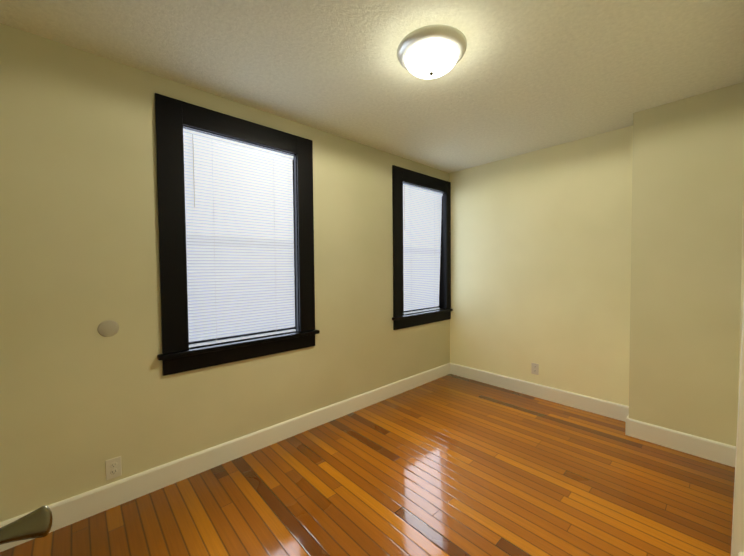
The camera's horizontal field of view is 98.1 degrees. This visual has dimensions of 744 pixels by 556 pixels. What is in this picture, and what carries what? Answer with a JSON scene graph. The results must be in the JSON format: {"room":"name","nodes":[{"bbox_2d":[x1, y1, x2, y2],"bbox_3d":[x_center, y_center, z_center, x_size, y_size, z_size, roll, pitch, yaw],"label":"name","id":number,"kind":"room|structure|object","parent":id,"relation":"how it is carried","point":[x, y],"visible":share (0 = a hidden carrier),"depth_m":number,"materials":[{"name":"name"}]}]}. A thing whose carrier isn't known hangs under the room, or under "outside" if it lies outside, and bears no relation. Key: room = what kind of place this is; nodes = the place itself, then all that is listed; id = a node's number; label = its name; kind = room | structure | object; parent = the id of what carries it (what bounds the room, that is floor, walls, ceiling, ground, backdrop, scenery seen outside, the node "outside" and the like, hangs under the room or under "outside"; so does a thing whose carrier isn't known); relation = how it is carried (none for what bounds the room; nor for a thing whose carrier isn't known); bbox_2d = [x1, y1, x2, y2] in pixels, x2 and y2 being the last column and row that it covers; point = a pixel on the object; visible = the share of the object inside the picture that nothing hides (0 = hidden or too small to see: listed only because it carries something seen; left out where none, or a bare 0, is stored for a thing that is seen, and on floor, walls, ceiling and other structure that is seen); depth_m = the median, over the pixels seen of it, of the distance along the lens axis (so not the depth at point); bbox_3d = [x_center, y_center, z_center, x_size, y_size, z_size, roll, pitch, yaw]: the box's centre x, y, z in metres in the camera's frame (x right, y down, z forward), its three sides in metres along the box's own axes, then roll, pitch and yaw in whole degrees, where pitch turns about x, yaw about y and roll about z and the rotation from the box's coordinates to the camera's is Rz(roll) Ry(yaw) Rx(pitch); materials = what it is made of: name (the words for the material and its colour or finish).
{"room":"empty bedroom","nodes":[
{"label":"empty bedroom","id":0,"kind":"room"},
{"bbox_2d":[0,506,52,544],"bbox_3d":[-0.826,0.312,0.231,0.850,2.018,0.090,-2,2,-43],"label":"door handle","id":1,"kind":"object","parent":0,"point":[36,523],"depth_m":0.47,"materials":[{"name":"silver"}]},
{"bbox_2d":[0,23,449,521],"bbox_3d":[-0.700,0.009,2.642,4.755,2.500,0.200,-2,2,-43],"label":"wall","id":2,"kind":"structure","parent":0,"point":[82,400],"depth_m":1.83,"materials":[{"name":"paint"}]},
{"bbox_2d":[97,320,118,336],"bbox_3d":[-1.470,0.282,1.801,0.094,0.094,0.005,-2,2,-43],"label":"electrical outlet cover","id":3,"kind":"object","parent":2,"relation":"attached to","point":[108,328],"visible":1,"depth_m":1.80,"materials":[{"name":"beige plastic"}]},
{"bbox_2d":[105,456,121,480],"bbox_3d":[-1.460,1.075,1.825,0.070,0.114,0.008,-2,2,-43],"label":"electrical outlet","id":4,"kind":"object","parent":2,"relation":"attached to","point":[113,467],"visible":1,"depth_m":1.82,"materials":[{"name":"beige plastic"}]},
{"bbox_2d":[0,363,449,551],"bbox_3d":[-0.616,1.192,2.598,4.355,0.135,0.016,-2,2,-43],"label":"baseboard","id":5,"kind":"structure","parent":2,"relation":"attached to","point":[74,509],"depth_m":2.13,"materials":[{"name":"white wood"}]},
{"bbox_2d":[155,93,319,375],"bbox_3d":[-0.941,-0.267,2.375,1.135,1.698,0.238,-2,2,-43],"label":"window","id":6,"kind":"structure","parent":2,"relation":"in","point":[174,117],"depth_m":2.10,"materials":[{"name":"black wood"}]},
{"bbox_2d":[183,128,295,347],"bbox_3d":[-0.919,-0.262,2.352,0.783,1.410,0.028,-2,2,-43],"label":"window blind","id":7,"kind":"object","parent":6,"relation":"attached to","point":[246,191],"visible":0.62,"depth_m":2.31,"materials":[{"name":"white plastic"}]},
{"bbox_2d":[192,134,216,340],"bbox_3d":[-1.113,-0.247,2.152,0.007,1.368,0.122,1,2,44],"label":"cord","id":8,"kind":"object","parent":7,"relation":"attached to","point":[213,213],"depth_m":2.10,"materials":[{"name":"white fabric"}]},
{"bbox_2d":[273,158,276,331],"bbox_3d":[-0.749,-0.260,2.490,0.002,1.368,0.002,-2,2,-43],"label":"cord","id":9,"kind":"object","parent":7,"relation":"attached to","point":[273,158],"depth_m":2.49,"materials":[{"name":"white fabric"}]},
{"bbox_2d":[392,165,452,329],"bbox_3d":[0.534,-0.322,3.728,1.048,1.698,0.238,-2,2,-43],"label":"window","id":10,"kind":"structure","parent":2,"relation":"in","point":[401,176],"depth_m":3.58,"materials":[{"name":"black wood"}]},
{"bbox_2d":[403,184,442,313],"bbox_3d":[0.581,-0.317,3.729,0.768,1.410,0.028,-2,2,-43],"label":"window blind","id":11,"kind":"object","parent":10,"relation":"attached to","point":[421,273],"visible":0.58,"depth_m":3.71,"materials":[{"name":"white plastic"}]},
{"bbox_2d":[404,186,404,229],"bbox_3d":[0.391,-0.302,3.532,0.007,1.368,0.119,1,2,44],"label":"cord","id":12,"kind":"object","parent":11,"relation":"attached to","point":[404,186],"depth_m":3.48,"materials":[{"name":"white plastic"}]},
{"bbox_2d":[434,203,434,255],"bbox_3d":[0.749,-0.316,3.864,0.002,1.368,0.002,-2,2,-43],"label":"cord","id":13,"kind":"object","parent":11,"relation":"attached to","point":[434,219],"depth_m":3.86,"materials":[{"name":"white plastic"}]},
{"bbox_2d":[0,374,734,555],"bbox_3d":[0.190,1.329,1.725,4.755,0.100,2.795,-2,2,-43],"label":"floor","id":14,"kind":"structure","parent":0,"point":[451,465],"depth_m":1.89,"materials":[{"name":"brown wood"}]},
{"bbox_2d":[0,0,743,172],"bbox_3d":[0.166,-1.270,1.647,4.755,0.100,2.795,-2,2,-43],"label":"ceiling","id":15,"kind":"structure","parent":0,"point":[520,77],"depth_m":1.80,"materials":[{"name":"paint"}]},
{"bbox_2d":[397,24,466,78],"bbox_3d":[0.318,-1.155,1.730,0.366,0.136,0.366,-2,2,-43],"label":"ceiling light","id":16,"kind":"object","parent":15,"relation":"attached to","point":[432,51],"visible":1,"depth_m":1.64,"materials":[{"name":"white glass"}]},
{"bbox_2d":[450,125,632,405],"bbox_3d":[1.923,-0.031,3.152,0.200,2.500,2.595,-2,2,-43],"label":"wall","id":17,"kind":"structure","parent":0,"point":[541,257],"depth_m":3.19,"materials":[{"name":"paint"}]},
{"bbox_2d":[531,363,538,374],"bbox_3d":[1.671,0.931,3.311,0.008,0.114,0.070,-2,2,-43],"label":"electrical outlet","id":18,"kind":"object","parent":17,"relation":"attached to","point":[534,368],"visible":1,"depth_m":3.31,"materials":[{"name":"beige plastic"}]},
{"bbox_2d":[450,363,628,421],"bbox_3d":[1.601,1.148,3.390,0.016,0.135,1.814,-2,2,-43],"label":"baseboard","id":19,"kind":"structure","parent":17,"relation":"attached to","point":[617,411],"depth_m":3.22,"materials":[{"name":"white wood"}]},
{"bbox_2d":[629,82,743,445],"bbox_3d":[2.301,-0.011,2.393,0.270,2.500,0.565,-2,2,-43],"label":"wall","id":20,"kind":"structure","parent":0,"point":[687,207],"depth_m":2.27,"materials":[{"name":"paint"}]},
{"bbox_2d":[625,415,628,434],"bbox_3d":[2.103,1.167,2.631,0.270,0.135,0.016,-2,2,-43],"label":"baseboard","id":21,"kind":"structure","parent":20,"relation":"attached to","point":[626,430],"depth_m":2.54,"materials":[{"name":"white wood"}]},
{"bbox_2d":[628,418,735,466],"bbox_3d":[2.207,1.175,2.332,0.016,0.135,0.565,-2,2,-43],"label":"baseboard","id":22,"kind":"structure","parent":20,"relation":"attached to","point":[716,451],"depth_m":2.30,"materials":[{"name":"white wood"}]},
{"bbox_2d":[738,185,743,398],"bbox_3d":[0.982,0.053,0.663,4.555,2.500,0.200,-2,2,-43],"label":"wall","id":23,"kind":"structure","parent":0,"point":[742,290],"depth_m":1.99,"materials":[{"name":"paint"}]},
{"bbox_2d":[731,298,743,555],"bbox_3d":[1.563,0.217,1.361,0.095,2.120,0.036,-2,2,-43],"label":"door frame","id":24,"kind":"structure","parent":23,"relation":"attached to","point":[737,544],"depth_m":1.35,"materials":[{"name":"white wood"}]}
]}

